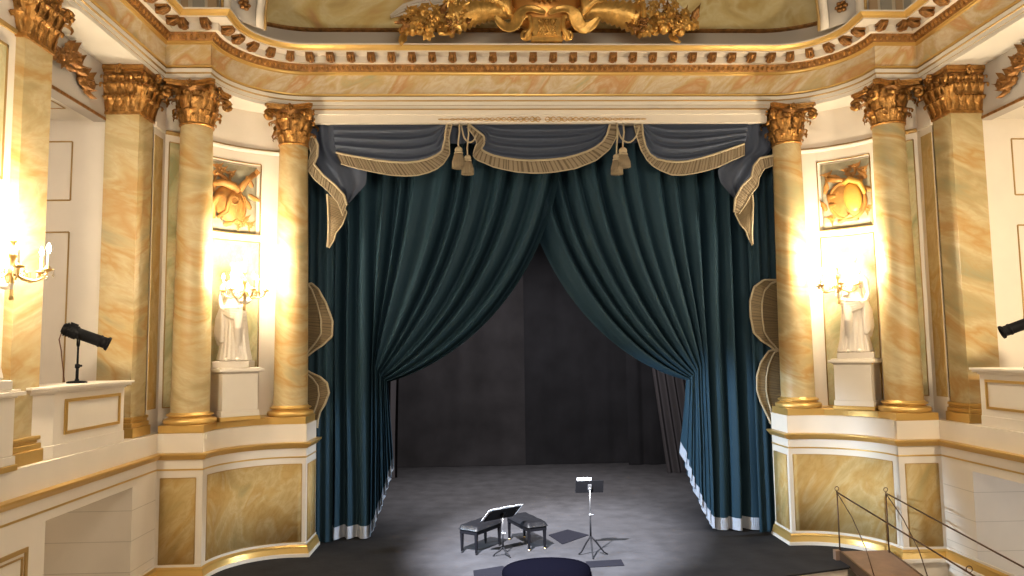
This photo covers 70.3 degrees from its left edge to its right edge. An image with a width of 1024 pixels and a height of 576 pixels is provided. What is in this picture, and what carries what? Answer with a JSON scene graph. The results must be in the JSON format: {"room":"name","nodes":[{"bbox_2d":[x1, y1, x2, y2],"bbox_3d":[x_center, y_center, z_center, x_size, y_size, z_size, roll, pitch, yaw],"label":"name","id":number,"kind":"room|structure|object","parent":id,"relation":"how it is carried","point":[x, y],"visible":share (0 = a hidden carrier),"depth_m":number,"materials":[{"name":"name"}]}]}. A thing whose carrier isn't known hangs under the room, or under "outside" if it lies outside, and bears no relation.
{"room":"theater auditorium","nodes":[
{"label":"theater auditorium","id":0,"kind":"room"},
{"bbox_2d":[0,0,17,364],"bbox_3d":[-6.344,-1.059,6.843,0.700,6.068,3.900,-1,-5,-2],"label":"wall","id":1,"kind":"structure","parent":0,"point":[8,30],"depth_m":8.75,"materials":[{"name":"paint"}]},
{"bbox_2d":[50,97,89,120],"bbox_3d":[-8.194,-3.180,7.560,2.900,0.070,9.100,-1,-5,-2],"label":"ceiling","id":2,"kind":"structure","parent":0,"point":[68,113],"depth_m":11.74,"materials":[{"name":"paint"}]},
{"bbox_2d":[39,100,104,383],"bbox_3d":[-8.061,-0.754,7.367,3.500,5.700,9.120,-1,-5,-2],"label":"wall","id":3,"kind":"structure","parent":0,"point":[76,147],"depth_m":11.87,"materials":[{"name":"white paint"}]},
{"bbox_2d":[67,0,162,78],"bbox_3d":[-6.353,-4.514,8.293,0.900,1.098,10.200,-1,-5,-2],"label":"crown molding","id":4,"kind":"structure","parent":0,"point":[69,1],"depth_m":10.82,"materials":[{"name":"paint"}]},
{"bbox_2d":[0,444,315,575],"bbox_3d":[-6.556,4.179,8.547,4.025,3.230,11.639,-2,-5,9],"label":"wall","id":5,"kind":"structure","parent":0,"point":[191,517],"depth_m":11.93,"materials":[{"name":"stone"}]},
{"bbox_2d":[0,420,315,501],"bbox_3d":[-4.806,2.255,8.391,2.479,0.330,11.440,-1,-5,-2],"label":"wall ledge","id":6,"kind":"object","parent":5,"relation":"on","point":[26,479],"visible":0.83,"depth_m":11.27,"materials":[{"name":"paint"}]},
{"bbox_2d":[1,0,75,466],"bbox_3d":[-6.238,-0.864,9.055,0.965,6.036,0.993,-1,-5,-2],"label":"pilaster","id":7,"kind":"object","parent":6,"relation":"on","point":[40,24],"visible":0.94,"depth_m":9.00,"materials":[{"name":"yellow stone"}]},
{"bbox_2d":[158,78,232,433],"bbox_3d":[-5.554,-0.572,12.704,0.938,6.057,0.938,-1,-5,-2],"label":"column","id":8,"kind":"structure","parent":6,"relation":"on","point":[198,103],"depth_m":12.49,"materials":[{"name":"brown"}]},
{"bbox_2d":[145,84,278,432],"bbox_3d":[-5.222,-0.629,13.704,0.636,6.350,3.334,-5,-6,41],"label":"wall niche","id":9,"kind":"object","parent":6,"relation":"on","point":[242,137],"visible":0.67,"depth_m":13.83,"materials":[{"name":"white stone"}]},
{"bbox_2d":[212,161,259,233],"bbox_3d":[-5.328,-1.736,14.021,0.302,1.326,1.091,-5,-7,44],"label":"relief panel","id":10,"kind":"object","parent":9,"relation":"attached to","point":[234,186],"visible":0.98,"depth_m":13.97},
{"bbox_2d":[225,170,235,180],"bbox_3d":[-5.415,-2.172,13.979,0.244,0.250,0.050,4,-7,-43],"label":"flower","id":11,"kind":"object","parent":10,"relation":"on","point":[230,175],"depth_m":13.99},
{"bbox_2d":[233,221,243,231],"bbox_3d":[-5.279,-1.198,14.013,0.244,0.250,0.050,4,-7,-43],"label":"flower","id":12,"kind":"object","parent":10,"relation":"on","point":[238,226],"depth_m":14.02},
{"bbox_2d":[243,220,255,232],"bbox_3d":[-5.119,-1.207,14.165,0.244,0.250,0.050,4,-7,-43],"label":"flower","id":13,"kind":"object","parent":10,"relation":"on","point":[249,226],"depth_m":14.18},
{"bbox_2d":[216,415,267,428],"bbox_3d":[-4.997,2.449,13.280,2.060,0.140,0.834,4,-7,-44],"label":"step","id":14,"kind":"structure","parent":6,"relation":"on","point":[263,421],"depth_m":13.12,"materials":[{"name":"brown"}]},
{"bbox_2d":[210,367,263,421],"bbox_3d":[-5.029,1.900,13.134,0.800,0.930,0.800,4,-7,-42],"label":"pedestal","id":15,"kind":"object","parent":14,"relation":"on","point":[233,391],"visible":0.79,"depth_m":12.88,"materials":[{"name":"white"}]},
{"bbox_2d":[212,262,254,367],"bbox_3d":[-5.050,0.477,13.226,0.677,1.921,0.702,0,-5,-10],"label":"statue","id":16,"kind":"object","parent":15,"relation":"on","point":[231,335],"visible":0.91,"depth_m":13.04,"materials":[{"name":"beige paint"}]},
{"bbox_2d":[219,258,269,310],"bbox_3d":[-4.773,-0.073,12.994,0.835,0.950,0.816,-1,-5,-2],"label":"candelabrum","id":17,"kind":"object","parent":16,"relation":"attached to","point":[244,293],"visible":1,"depth_m":12.95,"materials":[{"name":"gold metal"}]},
{"bbox_2d":[263,102,318,424],"bbox_3d":[-4.226,-0.480,14.000,0.938,6.057,0.938,-1,-5,-2],"label":"column","id":18,"kind":"structure","parent":6,"relation":"on","point":[294,123],"depth_m":13.78,"materials":[{"name":"brown"}]},
{"bbox_2d":[0,437,321,527],"bbox_3d":[-5.453,2.575,8.511,1.989,0.290,11.661,-2,-5,9],"label":"trim","id":19,"kind":"structure","parent":5,"relation":"attached to","point":[25,499],"depth_m":11.16,"materials":[{"name":"brown"}]},
{"bbox_2d":[138,532,319,575],"bbox_3d":[-5.439,4.343,8.360,1.966,0.240,11.657,-2,-5,9],"label":"baseboard","id":20,"kind":"structure","parent":5,"relation":"attached to","point":[218,563],"depth_m":12.71,"materials":[{"name":"brown"}]},
{"bbox_2d":[157,433,206,439],"bbox_3d":[-6.623,2.188,8.562,6.000,0.102,11.900,-1,-5,-2],"label":"floor","id":21,"kind":"structure","parent":0,"point":[159,436],"depth_m":12.06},
{"bbox_2d":[0,389,26,473],"bbox_3d":[-6.050,1.611,8.055,0.800,0.930,0.800,-1,-5,-2],"label":"pedestal","id":22,"kind":"object","parent":21,"relation":"on","point":[7,397],"visible":1,"depth_m":8.26,"materials":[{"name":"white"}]},
{"bbox_2d":[0,263,14,390],"bbox_3d":[-6.048,0.189,8.157,0.702,1.921,0.677,-3,-6,28],"label":"statue","id":23,"kind":"object","parent":22,"relation":"on","point":[4,384],"visible":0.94,"depth_m":8.21,"materials":[{"name":"beige paint"}]},
{"bbox_2d":[0,217,54,299],"bbox_3d":[-5.662,-0.335,8.249,0.835,0.950,0.816,-1,-5,-2],"label":"candelabrum","id":24,"kind":"object","parent":23,"relation":"attached to","point":[13,255],"visible":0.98,"depth_m":8.26,"materials":[{"name":"gold metal"}]},
{"bbox_2d":[26,380,134,459],"bbox_3d":[-6.162,1.786,10.035,0.760,0.920,2.310,-1,-5,-2],"label":"parapet","id":25,"kind":"object","parent":21,"relation":"on","point":[73,418],"visible":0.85,"depth_m":9.83,"materials":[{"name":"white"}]},
{"bbox_2d":[60,322,111,383],"bbox_3d":[-6.067,0.916,10.354,0.640,0.864,0.319,1,-5,-17],"label":"spotlight","id":26,"kind":"object","parent":25,"relation":"on","point":[73,330],"visible":1,"depth_m":10.31,"materials":[{"name":"black metal"}]},
{"bbox_2d":[96,63,168,438],"bbox_3d":[-6.348,-0.612,11.987,0.974,6.036,0.944,-1,-5,-2],"label":"pilaster","id":27,"kind":"object","parent":21,"relation":"on","point":[132,96],"visible":0.93,"depth_m":11.84,"materials":[{"name":"yellow stone"}]},
{"bbox_2d":[51,35,105,121],"bbox_3d":[-6.633,-3.569,7.600,0.270,0.910,9.000,-1,-5,-2],"label":"lintel","id":28,"kind":"object","parent":27,"relation":"on","point":[65,89],"visible":0.2,"depth_m":11.20,"materials":[{"name":"beige paint"}]},
{"bbox_2d":[53,40,99,98],"bbox_3d":[-6.538,-3.369,10.549,0.192,0.702,1.932,-1,-5,-2],"label":"foliage","id":29,"kind":"object","parent":28,"relation":"attached to","point":[68,55],"visible":0.54,"depth_m":10.92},
{"bbox_2d":[55,46,67,68],"bbox_3d":[-6.515,-3.345,10.547,0.097,0.357,0.357,-1,-5,-2],"label":"flower","id":30,"kind":"object","parent":29,"relation":"on","point":[61,53],"depth_m":10.53,"materials":[{"name":"metal"}]},
{"bbox_2d":[75,51,83,64],"bbox_3d":[-6.526,-3.458,10.979,0.074,0.236,0.273,-1,-5,-2],"label":"flower","id":31,"kind":"object","parent":29,"relation":"on","point":[79,58],"depth_m":10.95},
{"bbox_2d":[178,0,218,6],"bbox_3d":[-5.663,-6.584,8.245,1.480,3.000,9.700,-1,-5,-2],"label":"wall","id":32,"kind":"structure","parent":0,"point":[185,3],"depth_m":12.69,"materials":[{"name":"beige paint"}]},
{"bbox_2d":[219,0,268,30],"bbox_3d":[-4.324,-5.862,12.832,1.353,2.207,0.972,-2,-5,18],"label":"trim","id":33,"kind":"structure","parent":32,"relation":"attached to","point":[251,12],"depth_m":13.05,"materials":[{"name":"beige paint"}]},
{"bbox_2d":[211,463,862,575],"bbox_3d":[0.586,5.171,17.429,14.000,0.030,12.850,-1,-5,-2],"label":"floor","id":34,"kind":"structure","parent":0,"point":[647,517],"depth_m":14.43,"materials":[{"name":"paint"}]},
{"bbox_2d":[388,379,398,477],"bbox_3d":[-4.335,1.293,21.427,2.141,8.490,0.270,-1,-5,-2],"label":"drape","id":35,"kind":"object","parent":34,"relation":"on","point":[393,386],"visible":0.02,"depth_m":21.25,"materials":[{"name":"grey fabric"}]},
{"bbox_2d":[397,275,525,466],"bbox_3d":[-2.653,0.993,23.473,6.060,9.390,0.086,-1,-5,-2],"label":"backdrop panel","id":36,"kind":"object","parent":34,"relation":"on","point":[466,407],"visible":0.25,"depth_m":23.28,"materials":[{"name":"fabric"}]},
{"bbox_2d":[459,517,501,554],"bbox_3d":[-0.576,4.584,13.496,0.420,0.502,0.840,-4,-6,33],"label":"piano bench","id":37,"kind":"object","parent":34,"relation":"on","point":[476,527],"visible":0.92,"depth_m":13.27,"materials":[{"name":"black leather"}]},
{"bbox_2d":[473,566,503,575],"bbox_3d":[-0.289,4.697,12.000,0.700,0.012,0.719,-1,-5,-2],"label":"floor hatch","id":38,"kind":"object","parent":34,"relation":"on","point":[494,571],"visible":0.66,"depth_m":12.04,"materials":[{"name":"black paint"}]},
{"bbox_2d":[482,506,520,557],"bbox_3d":[-0.156,4.362,13.025,0.660,0.858,0.365,3,-6,-38],"label":"music stand","id":39,"kind":"object","parent":34,"relation":"on","point":[506,512],"visible":1,"depth_m":13.00,"materials":[{"name":"black metal"}]},
{"bbox_2d":[507,512,547,550],"bbox_3d":[0.275,4.596,13.776,0.420,0.502,0.990,1,-5,-24],"label":"piano bench","id":40,"kind":"object","parent":34,"relation":"on","point":[529,523],"visible":0.95,"depth_m":13.49,"materials":[{"name":"black leather"}]},
{"bbox_2d":[502,557,591,575],"bbox_3d":[0.576,4.520,11.543,1.464,0.275,0.771,-1,-5,-2],"label":"box","id":41,"kind":"object","parent":34,"relation":"on","point":[542,566],"visible":1,"depth_m":11.58,"materials":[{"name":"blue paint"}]},
{"bbox_2d":[549,529,587,543],"bbox_3d":[1.041,4.871,14.253,0.645,0.012,0.917,-6,-7,44],"label":"floor hatch","id":42,"kind":"object","parent":34,"relation":"on","point":[565,536],"visible":1,"depth_m":14.25,"materials":[{"name":"black paint"}]},
{"bbox_2d":[523,242,628,464],"bbox_3d":[2.046,0.949,23.714,3.430,9.390,0.082,-1,-5,-2],"label":"backdrop panel","id":43,"kind":"object","parent":34,"relation":"on","point":[575,375],"visible":0.56,"depth_m":23.53,"materials":[{"name":"fabric"}]},
{"bbox_2d":[575,480,607,558],"bbox_3d":[1.429,4.097,12.927,0.565,1.326,0.330,-1,-5,-2],"label":"music stand","id":44,"kind":"object","parent":34,"relation":"on","point":[591,486],"visible":1,"depth_m":12.99,"materials":[{"name":"black metal"}]},
{"bbox_2d":[586,559,623,567],"bbox_3d":[1.576,4.709,12.433,0.694,0.012,0.348,0,-5,-7],"label":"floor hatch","id":45,"kind":"object","parent":34,"relation":"on","point":[602,563],"visible":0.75,"depth_m":12.41,"materials":[{"name":"black paint"}]},
{"bbox_2d":[626,353,665,464],"bbox_3d":[4.974,0.883,23.404,2.700,9.390,0.127,-1,-5,-2],"label":"curtain","id":46,"kind":"object","parent":34,"relation":"on","point":[645,442],"visible":0.14,"depth_m":23.08,"materials":[{"name":"fabric"}]},
{"bbox_2d":[652,368,686,472],"bbox_3d":[4.923,1.196,21.765,2.932,8.490,0.328,-1,-5,-2],"label":"drape","id":47,"kind":"object","parent":34,"relation":"on","point":[669,390],"visible":0.15,"depth_m":21.53,"materials":[{"name":"grey fabric"}]},
{"bbox_2d":[802,569,847,575],"bbox_3d":[0.802,5.325,11.624,9.600,1.270,1.200,-1,-5,-2],"label":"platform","id":48,"kind":"structure","parent":34,"relation":"on","point":[840,572],"depth_m":12.01,"materials":[{"name":"beige"}]},
{"bbox_2d":[833,486,1023,575],"bbox_3d":[6.140,4.224,9.254,0.957,2.149,6.710,-1,-5,-2],"label":"gangway","id":49,"kind":"object","parent":34,"relation":"on","point":[874,562],"visible":1,"depth_m":11.93,"materials":[{"name":"brown wood"}]},
{"bbox_2d":[313,108,767,126],"bbox_3d":[0.597,-3.385,14.711,9.000,0.285,0.725,-1,-5,-2],"label":"wall","id":50,"kind":"structure","parent":0,"point":[628,116],"depth_m":14.39,"materials":[{"name":"white paint"}]},
{"bbox_2d":[308,150,333,541],"bbox_3d":[-3.853,0.867,14.341,0.681,8.100,0.134,-1,-5,-2],"label":"curtain","id":51,"kind":"object","parent":50,"relation":"hanging from","point":[320,257],"visible":0.56,"depth_m":14.32,"materials":[{"name":"blue fabric"}]},
{"bbox_2d":[308,125,366,247],"bbox_3d":[-3.467,-2.019,14.246,1.200,2.510,0.267,-1,-5,-2],"label":"curtain tail","id":52,"kind":"object","parent":50,"relation":"hanging from","point":[343,183],"visible":0.97,"depth_m":14.35,"materials":[{"name":"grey fabric"}]},
{"bbox_2d":[333,124,452,176],"bbox_3d":[-2.355,-2.750,14.370,2.365,1.130,0.141,-1,-5,-2],"label":"swag","id":53,"kind":"object","parent":50,"relation":"hanging from","point":[391,150],"visible":0.99,"depth_m":14.35,"materials":[{"name":"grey fabric"}]},
{"bbox_2d":[332,143,559,539],"bbox_3d":[-1.503,0.849,14.909,5.220,8.150,0.909,-1,-5,-2],"label":"stage curtain","id":54,"kind":"object","parent":50,"relation":"hanging from","point":[422,263],"visible":0.73,"depth_m":14.74,"materials":[{"name":"blue fabric"}]},
{"bbox_2d":[452,123,463,169],"bbox_3d":[-1.052,-2.812,14.294,0.274,0.944,0.271,-1,-5,-2],"label":"tassel","id":55,"kind":"object","parent":50,"relation":"hanging from","point":[458,159],"visible":0.98,"depth_m":14.20,"materials":[{"name":"beige fabric"}]},
{"bbox_2d":[460,123,476,175],"bbox_3d":[-0.868,-2.752,14.310,0.249,1.064,0.277,-5,-6,41],"label":"tassel","id":56,"kind":"object","parent":50,"relation":"hanging from","point":[468,169],"visible":1,"depth_m":14.22,"materials":[{"name":"beige fabric"}]},
{"bbox_2d":[467,124,616,173],"bbox_3d":[0.615,-2.801,14.483,3.028,1.078,0.139,-1,-5,-3],"label":"swag","id":57,"kind":"object","parent":50,"relation":"hanging from","point":[518,148],"visible":0.98,"depth_m":14.47,"materials":[{"name":"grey fabric"}]},
{"bbox_2d":[61,0,1023,112],"bbox_3d":[0.787,-4.097,9.367,15.252,0.260,11.898,-1,-5,-2],"label":"cornice","id":58,"kind":"structure","parent":50,"relation":"attached to","point":[95,41],"depth_m":13.71,"materials":[{"name":"paint"}]},
{"bbox_2d":[450,125,637,143],"bbox_3d":[0.716,-3.091,14.673,9.670,0.360,0.090,-1,-5,-2],"label":"curtain pelmet","id":59,"kind":"object","parent":50,"relation":"hanging from","point":[630,134],"visible":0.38,"depth_m":14.63,"materials":[{"name":"blue fabric"}]},
{"bbox_2d":[611,123,622,175],"bbox_3d":[2.064,-2.774,14.403,0.248,1.072,0.246,-1,-5,-2],"label":"tassel","id":60,"kind":"object","parent":50,"relation":"hanging from","point":[616,170],"visible":1,"depth_m":14.31,"materials":[{"name":"beige fabric"}]},
{"bbox_2d":[618,123,639,168],"bbox_3d":[2.296,-2.846,14.418,0.508,0.932,0.296,-1,-5,-2],"label":"tassel","id":61,"kind":"object","parent":50,"relation":"hanging from","point":[624,161],"visible":0.93,"depth_m":14.33,"materials":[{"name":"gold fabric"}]},
{"bbox_2d":[540,143,759,530],"bbox_3d":[2.862,0.805,15.090,5.471,8.150,0.785,-1,-5,-1],"label":"stage curtain","id":62,"kind":"object","parent":50,"relation":"hanging from","point":[657,261],"visible":0.8,"depth_m":14.90,"materials":[{"name":"blue fabric"}]},
{"bbox_2d":[633,124,747,175],"bbox_3d":[3.609,-2.803,14.589,2.347,1.124,0.140,-1,-5,-2],"label":"swag","id":63,"kind":"object","parent":50,"relation":"hanging from","point":[672,149],"visible":0.97,"depth_m":14.58,"materials":[{"name":"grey fabric"}]},
{"bbox_2d":[718,124,773,244],"bbox_3d":[4.769,-2.091,14.548,1.239,2.501,0.285,-1,-5,-2],"label":"curtain tail","id":64,"kind":"object","parent":50,"relation":"hanging from","point":[740,177],"visible":1,"depth_m":14.64,"materials":[{"name":"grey fabric"}]},
{"bbox_2d":[748,149,780,531],"bbox_3d":[5.154,0.773,14.673,0.756,8.100,0.134,-1,-5,-2],"label":"curtain","id":65,"kind":"object","parent":50,"relation":"hanging from","point":[763,311],"visible":0.61,"depth_m":14.64,"materials":[{"name":"blue fabric"}]},
{"bbox_2d":[242,0,844,43],"bbox_3d":[0.605,-6.169,13.696,12.610,2.830,2.540,-1,-5,-2],"label":"cove","id":66,"kind":"object","parent":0,"point":[298,21],"visible":0.42,"depth_m":14.79,"materials":[{"name":"beige"}]},
{"bbox_2d":[390,0,478,17],"bbox_3d":[-1.510,-5.746,14.641,1.887,0.572,0.230,-1,-5,-1],"label":"drapery","id":67,"kind":"object","parent":66,"relation":"attached to","point":[402,7],"visible":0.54,"depth_m":14.59,"materials":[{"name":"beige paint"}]},
{"bbox_2d":[607,0,692,21],"bbox_3d":[2.819,-5.761,14.796,1.819,0.672,0.230,0,-5,-4],"label":"drapery","id":68,"kind":"object","parent":66,"relation":"attached to","point":[633,1],"visible":0.3,"depth_m":14.77,"materials":[{"name":"beige paint"}]},
{"bbox_2d":[95,0,1015,93],"bbox_3d":[0.798,-4.504,8.951,13.452,0.400,10.998,-1,-5,-2],"label":"trim","id":69,"kind":"structure","parent":0,"point":[981,11],"depth_m":14.29,"materials":[{"name":"stone"}]},
{"bbox_2d":[90,0,1021,96],"bbox_3d":[0.798,-4.506,8.951,13.452,0.495,10.998,-1,-5,-2],"label":"trim","id":70,"kind":"structure","parent":69,"relation":"attached to","point":[133,10],"depth_m":14.25,"materials":[{"name":"brown"}]},
{"bbox_2d":[868,0,914,9],"bbox_3d":[7.248,-6.719,8.721,1.480,3.000,9.700,-1,-5,-2],"label":"wall","id":71,"kind":"structure","parent":0,"point":[872,4],"depth_m":13.14,"materials":[{"name":"beige paint"}]},
{"bbox_2d":[126,0,972,71],"bbox_3d":[0.784,-4.930,9.188,14.252,0.430,11.398,-1,-5,-2],"label":"crown molding","id":72,"kind":"structure","parent":71,"relation":"attached to","point":[173,21],"depth_m":14.02,"materials":[{"name":"brown"}]},
{"bbox_2d":[394,0,700,45],"bbox_3d":[0.687,-5.460,14.139,5.815,1.883,0.960,-1,-5,-2],"label":"sculpture","id":73,"kind":"object","parent":72,"relation":"on","point":[543,21],"visible":1,"depth_m":13.87,"materials":[{"name":"brown"}]},
{"bbox_2d":[406,5,419,15],"bbox_3d":[-1.868,-5.207,13.668,0.313,0.257,0.099,-2,-5,18],"label":"flower","id":74,"kind":"object","parent":73,"relation":"on","point":[412,10],"depth_m":13.64,"materials":[{"name":"metal"}]},
{"bbox_2d":[409,15,419,28],"bbox_3d":[-1.823,-4.970,13.614,0.291,0.303,0.084,-1,-5,-2],"label":"flower","id":75,"kind":"object","parent":73,"relation":"on","point":[414,23],"depth_m":13.61,"materials":[{"name":"metal"}]},
{"bbox_2d":[421,30,434,40],"bbox_3d":[-1.590,-4.792,13.692,0.293,0.296,0.100,-1,-5,-2],"label":"flower","id":76,"kind":"object","parent":73,"relation":"on","point":[427,34],"depth_m":13.68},
{"bbox_2d":[426,20,438,29],"bbox_3d":[-1.493,-4.930,13.621,0.271,0.252,0.124,-1,-5,-2],"label":"flower","id":77,"kind":"object","parent":73,"relation":"on","point":[431,24],"depth_m":13.59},
{"bbox_2d":[434,13,444,25],"bbox_3d":[-1.389,-5.043,13.627,0.280,0.288,0.104,-1,-5,-2],"label":"flower","id":78,"kind":"object","parent":73,"relation":"on","point":[438,19],"depth_m":13.61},
{"bbox_2d":[448,18,461,32],"bbox_3d":[-1.082,-4.922,13.610,0.284,0.298,0.086,-1,-5,-2],"label":"flower","id":79,"kind":"object","parent":73,"relation":"on","point":[453,23],"depth_m":13.61,"materials":[{"name":"metal"}]},
{"bbox_2d":[642,25,653,37],"bbox_3d":[2.553,-4.863,13.754,0.291,0.253,0.079,-1,-5,-2],"label":"flower","id":80,"kind":"object","parent":73,"relation":"on","point":[647,30],"depth_m":13.75,"materials":[{"name":"metal"}]},
{"bbox_2d":[665,7,675,18],"bbox_3d":[3.017,-5.224,13.829,0.279,0.288,0.074,1,-5,-25],"label":"flower","id":81,"kind":"object","parent":73,"relation":"on","point":[670,13],"depth_m":13.82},
{"bbox_2d":[679,8,691,17],"bbox_3d":[3.308,-5.236,13.862,0.270,0.221,0.086,0,-5,-12],"label":"flower","id":82,"kind":"object","parent":73,"relation":"on","point":[685,13],"depth_m":13.84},
{"bbox_2d":[688,17,698,30],"bbox_3d":[3.483,-5.045,13.911,0.268,0.282,0.074,1,-5,-25],"label":"flower","id":83,"kind":"object","parent":73,"relation":"on","point":[693,25],"depth_m":13.92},
{"bbox_2d":[815,0,867,31],"bbox_3d":[5.584,-5.963,13.224,1.033,2.207,1.252,3,-6,-40],"label":"trim","id":84,"kind":"structure","parent":71,"relation":"attached to","point":[830,13],"depth_m":13.42,"materials":[{"name":"beige paint"}]},
{"bbox_2d":[772,435,1023,575],"bbox_3d":[8.343,4.023,9.097,4.029,3.230,11.639,0,-5,-13],"label":"wall","id":85,"kind":"structure","parent":0,"point":[985,504],"depth_m":12.47,"materials":[{"name":"stone"}]},
{"bbox_2d":[771,521,1015,575],"bbox_3d":[7.245,4.211,8.828,1.966,0.240,11.657,0,-5,-14],"label":"baseboard","id":86,"kind":"structure","parent":85,"relation":"attached to","point":[792,538],"depth_m":12.68,"materials":[{"name":"brown"}]},
{"bbox_2d":[766,429,1023,474],"bbox_3d":[7.210,2.442,8.979,1.989,0.290,11.661,0,-5,-14],"label":"trim","id":87,"kind":"structure","parent":85,"relation":"attached to","point":[837,436],"depth_m":12.48,"materials":[{"name":"brown"}]},
{"bbox_2d":[771,412,1023,454],"bbox_3d":[6.567,2.136,8.811,2.479,0.330,11.440,-1,-5,-2],"label":"wall ledge","id":88,"kind":"object","parent":85,"relation":"on","point":[976,434],"visible":0.87,"depth_m":12.54,"materials":[{"name":"paint"}]},
{"bbox_2d":[760,102,825,415],"bbox_3d":[5.519,-0.582,14.359,0.938,6.057,0.938,-1,-5,-2],"label":"column","id":89,"kind":"structure","parent":88,"relation":"on","point":[785,121],"depth_m":14.14,"materials":[{"name":"brown"}]},
{"bbox_2d":[821,406,877,417],"bbox_3d":[6.401,2.329,13.701,2.060,0.140,0.834,-5,-6,40],"label":"step","id":90,"kind":"structure","parent":88,"relation":"on","point":[829,410],"depth_m":13.52,"materials":[{"name":"brown"}]},
{"bbox_2d":[828,358,882,410],"bbox_3d":[6.443,1.780,13.557,0.800,0.930,0.800,-5,-6,40],"label":"pedestal","id":91,"kind":"object","parent":90,"relation":"on","point":[857,381],"visible":0.88,"depth_m":13.30,"materials":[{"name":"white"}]},
{"bbox_2d":[835,257,874,358],"bbox_3d":[6.417,0.357,13.650,0.677,1.921,0.702,-3,-6,28],"label":"statue","id":92,"kind":"object","parent":91,"relation":"on","point":[857,320],"visible":0.92,"depth_m":13.47,"materials":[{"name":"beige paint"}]},
{"bbox_2d":[815,253,861,303],"bbox_3d":[6.057,-0.176,13.516,0.835,0.950,0.816,-1,-5,-2],"label":"candelabrum","id":93,"kind":"object","parent":92,"relation":"attached to","point":[839,285],"visible":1,"depth_m":13.46,"materials":[{"name":"gold metal"}]},
{"bbox_2d":[801,83,950,418],"bbox_3d":[6.527,-0.752,14.134,3.331,6.350,0.645,-5,-7,44],"label":"wall niche","id":94,"kind":"object","parent":88,"relation":"on","point":[838,135],"visible":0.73,"depth_m":14.17,"materials":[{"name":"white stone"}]},
{"bbox_2d":[819,157,871,229],"bbox_3d":[6.642,-1.871,14.389,1.091,1.320,0.305,-4,-6,32],"label":"relief panel","id":95,"kind":"object","parent":94,"relation":"attached to","point":[845,186],"visible":1,"depth_m":14.39,"materials":[{"name":"gold metal"}]},
{"bbox_2d":[824,215,835,225],"bbox_3d":[6.397,-1.369,14.580,0.244,0.250,0.050,-5,-6,39],"label":"flower","id":96,"kind":"object","parent":95,"relation":"on","point":[829,220],"depth_m":14.61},
{"bbox_2d":[841,166,851,176],"bbox_3d":[6.640,-2.306,14.450,0.244,0.250,0.050,-5,-6,39],"label":"flower","id":97,"kind":"object","parent":95,"relation":"on","point":[846,171],"depth_m":14.46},
{"bbox_2d":[848,160,860,173],"bbox_3d":[6.756,-2.376,14.361,0.244,0.250,0.050,-5,-6,39],"label":"flower","id":98,"kind":"object","parent":95,"relation":"on","point":[854,166],"depth_m":14.37,"materials":[{"name":"metal"}]},
{"bbox_2d":[854,170,866,180],"bbox_3d":[6.836,-2.163,14.279,0.244,0.250,0.050,-5,-6,39],"label":"flower","id":99,"kind":"object","parent":95,"relation":"on","point":[859,175],"depth_m":14.25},
{"bbox_2d":[855,163,868,171],"bbox_3d":[6.865,-2.305,14.266,0.244,0.250,0.050,-5,-6,39],"label":"flower","id":100,"kind":"object","parent":95,"relation":"on","point":[859,167],"depth_m":14.27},
{"bbox_2d":[850,78,938,420],"bbox_3d":[6.937,-0.703,13.165,0.938,6.057,0.938,-1,-5,-2],"label":"column","id":101,"kind":"structure","parent":88,"relation":"on","point":[885,101],"depth_m":12.96,"materials":[{"name":"brown"}]},
{"bbox_2d":[969,367,1023,431],"bbox_3d":[7.788,1.640,10.550,0.760,0.920,2.310,-1,-5,-2],"label":"box","id":102,"kind":"object","parent":88,"relation":"on","point":[1001,388],"visible":1,"depth_m":11.11,"materials":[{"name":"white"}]},
{"bbox_2d":[997,318,1023,367],"bbox_3d":[7.663,0.774,10.889,0.640,0.864,0.319,-4,-6,30],"label":"spotlight","id":103,"kind":"object","parent":102,"relation":"on","point":[1012,328],"visible":1,"depth_m":10.89,"materials":[{"name":"black metal"}]},
{"bbox_2d":[893,420,939,426],"bbox_3d":[8.366,2.031,9.116,6.000,0.102,11.900,-1,-5,-2],"label":"floor","id":104,"kind":"structure","parent":0,"point":[936,423],"depth_m":12.55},
{"bbox_2d":[916,64,999,423],"bbox_3d":[7.780,-0.760,12.509,0.974,6.036,0.944,-1,-5,-2],"label":"pilaster","id":105,"kind":"object","parent":104,"relation":"on","point":[954,95],"visible":0.94,"depth_m":12.36,"materials":[{"name":"yellow stone"}]},
{"bbox_2d":[981,44,1023,119],"bbox_3d":[8.326,-3.726,8.152,0.270,0.910,9.000,-1,-5,-2],"label":"lintel","id":106,"kind":"object","parent":105,"relation":"on","point":[993,107],"visible":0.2,"depth_m":12.07,"materials":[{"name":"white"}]},
{"bbox_2d":[992,42,1023,97],"bbox_3d":[8.018,-3.522,11.086,0.192,0.702,1.932,-1,-5,-2],"label":"foliage","id":107,"kind":"object","parent":106,"relation":"attached to","point":[1004,83],"visible":1,"depth_m":11.61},
{"bbox_2d":[1012,52,1021,67],"bbox_3d":[7.972,-3.610,11.514,0.074,0.236,0.273,-1,-5,-2],"label":"flower","id":108,"kind":"object","parent":107,"relation":"on","point":[1017,58],"depth_m":11.47,"materials":[{"name":"metal"}]},
{"bbox_2d":[922,15,1023,78],"bbox_3d":[7.976,-4.664,8.822,0.900,1.098,10.200,-1,-5,-2],"label":"trim","id":109,"kind":"structure","parent":0,"point":[1022,16],"depth_m":11.61,"materials":[{"name":"paint"}]},
{"bbox_2d":[982,107,1023,366],"bbox_3d":[9.826,-0.942,8.027,3.500,5.700,9.120,-1,-5,-2],"label":"wall","id":110,"kind":"structure","parent":0,"point":[1003,138],"depth_m":12.47,"materials":[{"name":"white paint"}]},
{"bbox_2d":[995,105,1023,118],"bbox_3d":[9.893,-3.369,8.228,2.900,0.070,9.100,-1,-5,-2],"label":"ceiling","id":111,"kind":"structure","parent":0,"point":[1018,113],"depth_m":12.43,"materials":[{"name":"paint"}]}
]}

